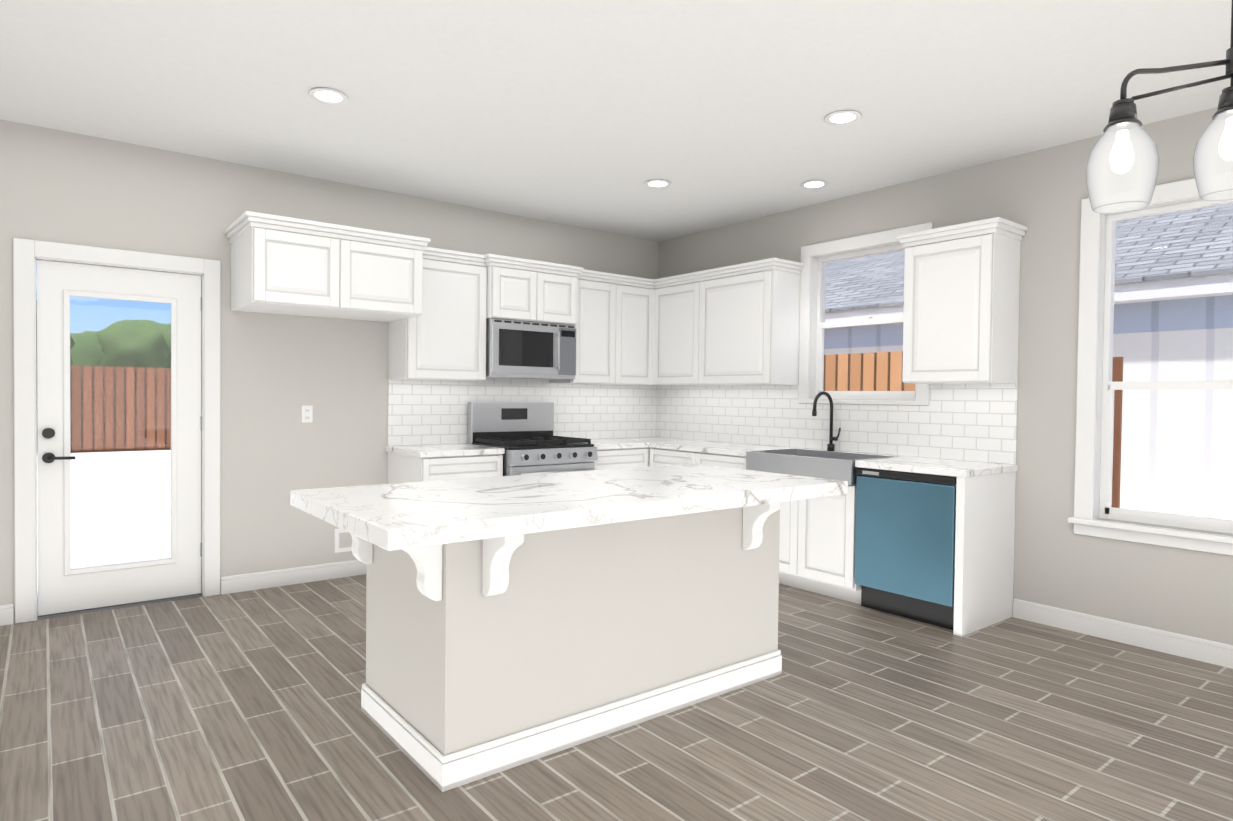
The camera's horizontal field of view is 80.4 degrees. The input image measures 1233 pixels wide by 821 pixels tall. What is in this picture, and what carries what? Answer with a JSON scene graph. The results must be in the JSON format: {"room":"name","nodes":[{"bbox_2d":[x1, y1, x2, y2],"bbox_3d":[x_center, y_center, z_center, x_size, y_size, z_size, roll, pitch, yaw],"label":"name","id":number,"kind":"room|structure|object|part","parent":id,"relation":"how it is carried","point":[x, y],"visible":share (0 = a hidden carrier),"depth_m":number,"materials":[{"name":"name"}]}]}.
{"room":"kitchen","nodes":[
{"label":"kitchen","id":0,"kind":"room"},
{"bbox_2d":[0,119,657,622],"bbox_3d":[-1.930,-0.208,5.208,6.070,2.760,0.160,0,1,-38],"label":"wall","id":1,"kind":"structure","parent":0,"point":[278,371],"depth_m":4.79,"materials":[{"name":"paint"}]},
{"bbox_2d":[0,604,13,625],"bbox_3d":[-3.742,1.125,3.710,1.041,0.112,0.014,0,1,-38],"label":"baseboard","id":2,"kind":"structure","parent":1,"relation":"attached to","point":[6,611],"depth_m":4.01,"materials":[{"name":"white wood"}]},
{"bbox_2d":[13,238,220,623],"bbox_3d":[-2.967,0.114,4.391,1.013,2.125,0.178,0,1,-38],"label":"door frame","id":3,"kind":"structure","parent":1,"relation":"attached to","point":[27,254],"depth_m":4.15,"materials":[{"name":"white wood"}]},
{"bbox_2d":[37,260,201,615],"bbox_3d":[-2.934,0.157,4.353,0.817,2.008,0.108,0,1,-38],"label":"entry door","id":4,"kind":"structure","parent":1,"relation":"in","point":[63,586],"depth_m":4.31,"materials":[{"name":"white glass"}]},
{"bbox_2d":[228,219,351,317],"bbox_3d":[-2.057,-0.862,4.589,0.549,0.458,0.621,0,1,-38],"label":"upper cabinet","id":5,"kind":"object","parent":1,"relation":"attached to","point":[297,269],"depth_m":4.36,"materials":[{"name":"white wood"}]},
{"bbox_2d":[221,560,365,594],"bbox_3d":[-2.103,1.119,4.997,1.080,0.112,0.014,0,1,-38],"label":"baseboard","id":6,"kind":"structure","parent":1,"relation":"attached to","point":[304,574],"depth_m":4.92,"materials":[{"name":"white wood"}]},
{"bbox_2d":[301,406,312,422],"bbox_3d":[-2.107,0.025,4.968,0.072,0.117,0.008,0,1,-38],"label":"electrical outlet plate","id":7,"kind":"object","parent":1,"relation":"attached to","point":[306,414],"visible":1,"depth_m":4.96,"materials":[{"name":"white plastic"}]},
{"bbox_2d":[334,528,351,552],"bbox_3d":[-1.905,0.912,5.151,0.170,0.170,0.008,0,1,-38],"label":"outlet box","id":8,"kind":"object","parent":1,"relation":"attached to","point":[342,540],"visible":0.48,"depth_m":5.13,"materials":[{"name":"paint"}]},
{"bbox_2d":[332,231,427,322],"bbox_3d":[-1.700,-0.863,4.870,0.600,0.458,0.621,0,1,-38],"label":"upper cabinet","id":9,"kind":"object","parent":1,"relation":"attached to","point":[390,276],"depth_m":4.69,"materials":[{"name":"white wood"}]},
{"bbox_2d":[388,251,487,380],"bbox_3d":[-1.308,-0.660,5.355,0.615,0.874,0.351,0,1,-38],"label":"upper cabinet","id":10,"kind":"object","parent":1,"relation":"attached to","point":[448,345],"depth_m":5.23,"materials":[{"name":"white wood"}]},
{"bbox_2d":[488,259,547,322],"bbox_3d":[-0.867,-0.894,5.651,0.445,0.408,0.421,0,1,-38],"label":"upper cabinet","id":11,"kind":"object","parent":1,"relation":"attached to","point":[516,291],"depth_m":5.48,"materials":[{"name":"white wood"}]},
{"bbox_2d":[486,318,575,379],"bbox_3d":[-0.733,-0.470,5.746,0.762,0.431,0.453,0,1,-38],"label":"microwave","id":12,"kind":"object","parent":11,"relation":"attached to","point":[516,349],"visible":0.96,"depth_m":5.57,"materials":[{"name":"silver metal"}]},
{"bbox_2d":[388,375,655,445],"bbox_3d":[-0.648,-0.003,6.111,2.580,0.514,0.011,0,1,-38],"label":"backsplash","id":13,"kind":"structure","parent":1,"relation":"attached to","point":[420,412],"depth_m":5.97,"materials":[{"name":"tile"}]},
{"bbox_2d":[548,267,579,326],"bbox_3d":[-0.611,-0.895,5.852,0.444,0.408,0.421,0,1,-38],"label":"upper cabinet","id":14,"kind":"object","parent":1,"relation":"attached to","point":[563,286],"depth_m":5.74,"materials":[{"name":"white wood"}]},
{"bbox_2d":[549,275,611,384],"bbox_3d":[-0.263,-0.664,6.176,0.501,0.874,0.351,0,1,-38],"label":"upper cabinet","id":15,"kind":"object","parent":1,"relation":"attached to","point":[595,290],"depth_m":6.02,"materials":[{"name":"white wood"}]},
{"bbox_2d":[608,275,651,385],"bbox_3d":[0.049,-0.664,6.388,0.492,0.874,0.402,0,1,-38],"label":"upper cabinet","id":16,"kind":"object","parent":1,"relation":"attached to","point":[630,333],"depth_m":6.26,"materials":[{"name":"white wood"}]},
{"bbox_2d":[0,0,1231,241],"bbox_3d":[0.852,-1.539,1.658,6.070,0.100,9.120,0,1,-38],"label":"ceiling","id":17,"kind":"structure","parent":0,"point":[592,114],"depth_m":3.47,"materials":[{"name":"paint"}]},
{"bbox_2d":[308,88,347,103],"bbox_3d":[-1.414,-1.545,3.582,0.184,0.012,0.184,0,1,-38],"label":"recessed light","id":18,"kind":"object","parent":17,"relation":"in","point":[328,95],"visible":0.98,"depth_m":3.58,"materials":[{"name":"white plastic"}]},
{"bbox_2d":[644,179,670,187],"bbox_3d":[0.282,-1.553,4.989,0.184,0.012,0.184,0,1,-38],"label":"recessed light","id":19,"kind":"object","parent":17,"relation":"in","point":[657,183],"visible":1,"depth_m":4.98,"materials":[{"name":"white plastic"}]},
{"bbox_2d":[800,180,827,188],"bbox_3d":[1.345,-1.540,4.963,0.184,0.012,0.184,0,1,-38],"label":"recessed light","id":20,"kind":"object","parent":17,"relation":"in","point":[812,184],"visible":1,"depth_m":4.96,"materials":[{"name":"white plastic"}]},
{"bbox_2d":[824,110,860,124],"bbox_3d":[1.173,-1.520,3.782,0.184,0.012,0.184,0,1,-38],"label":"recessed light","id":21,"kind":"object","parent":17,"relation":"in","point":[842,117],"visible":1,"depth_m":3.77,"materials":[{"name":"white plastic"}]},
{"bbox_2d":[1086,0,1232,213],"bbox_3d":[1.500,-0.987,1.767,0.673,0.992,0.147,1,1,1],"label":"pendant chandelier","id":22,"kind":"object","parent":17,"relation":"hanging from","point":[1123,130],"visible":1,"depth_m":1.76,"materials":[{"name":"glass"}]},
{"bbox_2d":[0,574,1232,820],"bbox_3d":[0.820,1.321,1.712,6.070,0.100,9.120,0,1,-38],"label":"floor","id":23,"kind":"structure","parent":0,"point":[242,706],"depth_m":2.81,"materials":[{"name":"brown wood"}]},
{"bbox_2d":[388,452,502,483],"bbox_3d":[-1.240,0.742,5.275,0.612,0.874,0.620,0,1,-38],"label":"base cabinet","id":24,"kind":"object","parent":23,"relation":"on","point":[402,468],"depth_m":5.03,"materials":[{"name":"white wood"}]},
{"bbox_2d":[385,443,504,457],"bbox_3d":[-1.240,0.284,5.256,0.632,0.040,0.632,0,1,-38],"label":"countertop","id":25,"kind":"structure","parent":24,"relation":"on","point":[433,450],"depth_m":5.10,"materials":[{"name":"stone"}]},
{"bbox_2d":[468,402,597,475],"bbox_3d":[-0.645,0.559,5.639,0.758,1.240,0.723,0,1,-38],"label":"range","id":26,"kind":"object","parent":23,"relation":"on","point":[524,437],"visible":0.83,"depth_m":5.63,"materials":[{"name":"silver metal"}]},
{"bbox_2d":[361,507,781,791],"bbox_3d":[-0.129,0.804,3.196,1.707,0.854,0.772,0,1,-38],"label":"kitchen island","id":27,"kind":"object","parent":23,"relation":"on","point":[569,638],"visible":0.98,"depth_m":2.74,"materials":[{"name":"paint"}]},
{"bbox_2d":[350,533,372,563],"bbox_3d":[-1.051,0.492,2.879,0.159,0.236,0.070,0,1,-38],"label":"corbel","id":28,"kind":"object","parent":27,"relation":"attached to","point":[362,549],"depth_m":2.88,"materials":[{"name":"white wood"}]},
{"bbox_2d":[402,544,442,600],"bbox_3d":[-0.653,0.506,2.373,0.159,0.236,0.070,0,1,-38],"label":"corbel","id":29,"kind":"object","parent":27,"relation":"attached to","point":[428,560],"depth_m":2.37,"materials":[{"name":"white wood"}]},
{"bbox_2d":[482,534,523,596],"bbox_3d":[-0.377,0.508,2.418,0.070,0.236,0.159,0,1,-38],"label":"corbel","id":30,"kind":"object","parent":27,"relation":"attached to","point":[497,554],"depth_m":2.42,"materials":[{"name":"white wood"}]},
{"bbox_2d":[290,464,847,550],"bbox_3d":[-0.100,0.348,3.107,2.170,0.060,1.028,0,1,-38],"label":"island countertop","id":31,"kind":"structure","parent":27,"relation":"on","point":[395,516],"depth_m":2.71,"materials":[{"name":"stone"}]},
{"bbox_2d":[742,502,779,549],"bbox_3d":[0.637,0.505,3.214,0.070,0.236,0.159,0,1,-38],"label":"corbel","id":32,"kind":"object","parent":27,"relation":"attached to","point":[754,517],"depth_m":3.22,"materials":[{"name":"white wood"}]},
{"bbox_2d":[595,448,647,469],"bbox_3d":[-0.133,0.739,6.103,0.599,0.874,0.686,0,1,-38],"label":"base cabinet","id":33,"kind":"object","parent":23,"relation":"on","point":[628,457],"depth_m":5.88,"materials":[{"name":"white wood"}]},
{"bbox_2d":[591,438,648,449],"bbox_3d":[-0.156,0.280,6.106,0.572,0.040,0.633,0,1,-38],"label":"countertop","id":34,"kind":"structure","parent":33,"relation":"on","point":[612,443],"depth_m":5.97,"materials":[{"name":"stone"}]},
{"bbox_2d":[629,437,1017,477],"bbox_3d":[1.135,0.308,5.442,0.637,0.040,3.273,0,1,-38],"label":"countertop","id":35,"kind":"structure","parent":33,"relation":"on","point":[950,467],"depth_m":4.52,"materials":[{"name":"stone"}]},
{"bbox_2d":[746,449,896,484],"bbox_3d":[1.395,0.373,4.999,0.543,0.152,0.858,0,1,-38],"label":"sink","id":36,"kind":"object","parent":35,"relation":"in","point":[822,464],"visible":0.79,"depth_m":4.88,"materials":[{"name":"silver metal"}]},
{"bbox_2d":[812,391,840,450],"bbox_3d":[1.507,0.079,5.234,0.244,0.432,0.108,0,1,-38],"label":"faucet","id":37,"kind":"object","parent":35,"relation":"on","point":[830,446],"visible":1,"depth_m":5.29,"materials":[{"name":"black metal"}]},
{"bbox_2d":[648,447,699,466],"bbox_3d":[0.666,0.750,6.004,0.683,0.874,0.632,0,1,-38],"label":"base cabinet","id":38,"kind":"object","parent":23,"relation":"on","point":[656,456],"depth_m":5.86,"materials":[{"name":"white wood"}]},
{"bbox_2d":[700,452,745,469],"bbox_3d":[1.018,0.761,5.606,0.621,0.874,0.669,0,1,-38],"label":"base cabinet","id":39,"kind":"object","parent":23,"relation":"on","point":[720,460],"depth_m":5.40,"materials":[{"name":"white wood"}]},
{"bbox_2d":[779,501,787,584],"bbox_3d":[1.315,0.828,5.228,0.621,0.761,0.558,0,1,-38],"label":"base cabinet","id":40,"kind":"object","parent":23,"relation":"on","point":[783,537],"depth_m":4.96,"materials":[{"name":"white wood"}]},
{"bbox_2d":[788,485,860,603],"bbox_3d":[1.566,0.837,4.909,0.621,0.761,0.494,0,1,-38],"label":"base cabinet","id":41,"kind":"object","parent":23,"relation":"on","point":[817,536],"depth_m":4.71,"materials":[{"name":"white wood"}]},
{"bbox_2d":[855,468,956,629],"bbox_3d":[1.891,0.796,4.447,0.584,0.869,0.624,0,1,-38],"label":"dishwasher","id":42,"kind":"object","parent":23,"relation":"on","point":[905,545],"visible":0.79,"depth_m":4.25,"materials":[{"name":"blue metal"}]},
{"bbox_2d":[658,107,1232,644],"bbox_3d":[3.210,-0.116,3.447,0.160,2.760,8.960,0,1,-38],"label":"wall","id":43,"kind":"structure","parent":0,"point":[1040,195],"depth_m":4.22,"materials":[{"name":"paint"}]},
{"bbox_2d":[652,275,703,385],"bbox_3d":[0.629,-0.656,6.273,0.402,0.874,0.644,0,1,-38],"label":"upper cabinet","id":44,"kind":"object","parent":43,"relation":"attached to","point":[677,304],"depth_m":6.17,"materials":[{"name":"white wood"}]},
{"bbox_2d":[704,263,802,384],"bbox_3d":[1.023,-0.642,5.811,0.352,0.874,0.810,0,1,-38],"label":"upper cabinet","id":45,"kind":"object","parent":43,"relation":"attached to","point":[736,324],"depth_m":5.56,"materials":[{"name":"white wood"}]},
{"bbox_2d":[656,378,1017,463],"bbox_3d":[1.381,0.029,5.637,0.011,0.514,3.264,0,1,-38],"label":"backsplash","id":46,"kind":"structure","parent":43,"relation":"attached to","point":[972,422],"depth_m":5.21,"materials":[{"name":"tile"}]},
{"bbox_2d":[798,222,932,405],"bbox_3d":[1.794,-0.643,5.231,0.180,1.197,1.047,0,1,-38],"label":"window","id":47,"kind":"structure","parent":43,"relation":"in","point":[811,254],"depth_m":5.44,"materials":[{"name":"white wood"}]},
{"bbox_3d":[1.813,-0.613,5.247,0.072,1.072,0.863,0,1,-38],"label":"window sash by the sink","id":48,"kind":"part","parent":47,"relation":"part of","materials":[{"name":"clear glass"}]},
{"bbox_2d":[900,223,1023,383],"bbox_3d":[2.091,-0.604,4.451,0.352,0.874,0.546,0,1,-38],"label":"upper cabinet","id":49,"kind":"object","parent":43,"relation":"attached to","point":[962,288],"depth_m":4.29,"materials":[{"name":"white wood"}]},
{"bbox_2d":[1013,598,1232,668],"bbox_3d":[4.085,1.242,2.196,0.014,0.112,5.531,0,1,-38],"label":"baseboard","id":50,"kind":"structure","parent":43,"relation":"attached to","point":[1200,649],"depth_m":3.90,"materials":[{"name":"white wood"}]},
{"bbox_2d":[1068,172,1232,555],"bbox_3d":[3.035,-0.229,3.628,0.210,1.874,1.325,0,1,-38],"label":"window","id":51,"kind":"structure","parent":43,"relation":"in","point":[1089,369],"depth_m":4.03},
{"bbox_3d":[3.066,-0.228,3.652,0.072,1.682,1.091,0,1,-38],"label":"window sash","id":52,"kind":"part","parent":51,"relation":"part of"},
{"label":"outside","id":53,"kind":"structure","parent":0,"visible":0},
{"bbox_2d":[37,450,170,607],"bbox_3d":[0.363,1.330,6.950,80.000,0.270,80.000,0,1,-38],"label":"ground","id":54,"kind":"structure","parent":53,"point":[125,543],"depth_m":8.25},
{"bbox_2d":[36,300,170,367],"bbox_3d":[-12.245,-1.342,21.278,34.338,4.240,8.091,0,1,-38],"label":"trees","id":55,"kind":"object","parent":54,"relation":"on","point":[112,357],"depth_m":17.68,"materials":[{"name":"green plant"}]},
{"bbox_2d":[70,351,1122,507],"bbox_3d":[-10.204,0.179,5.449,21.530,1.850,17.400,0,1,-38],"label":"fence","id":56,"kind":"object","parent":54,"relation":"on","point":[157,394],"depth_m":15.64,"materials":[{"name":"brown wood"}]},
{"bbox_2d":[824,273,1232,520],"bbox_3d":[5.944,-0.060,10.021,6.220,2.520,30.600,0,1,-38],"label":"house","id":57,"kind":"structure","parent":54,"relation":"on","point":[1130,488],"depth_m":6.54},
{"bbox_2d":[825,203,1232,312],"bbox_3d":[4.854,-2.138,9.107,3.450,1.875,30.800,0,1,-38],"label":"roof","id":58,"kind":"structure","parent":57,"relation":"on","point":[1129,259],"depth_m":7.30,"materials":[{"name":"grey"}]}
]}

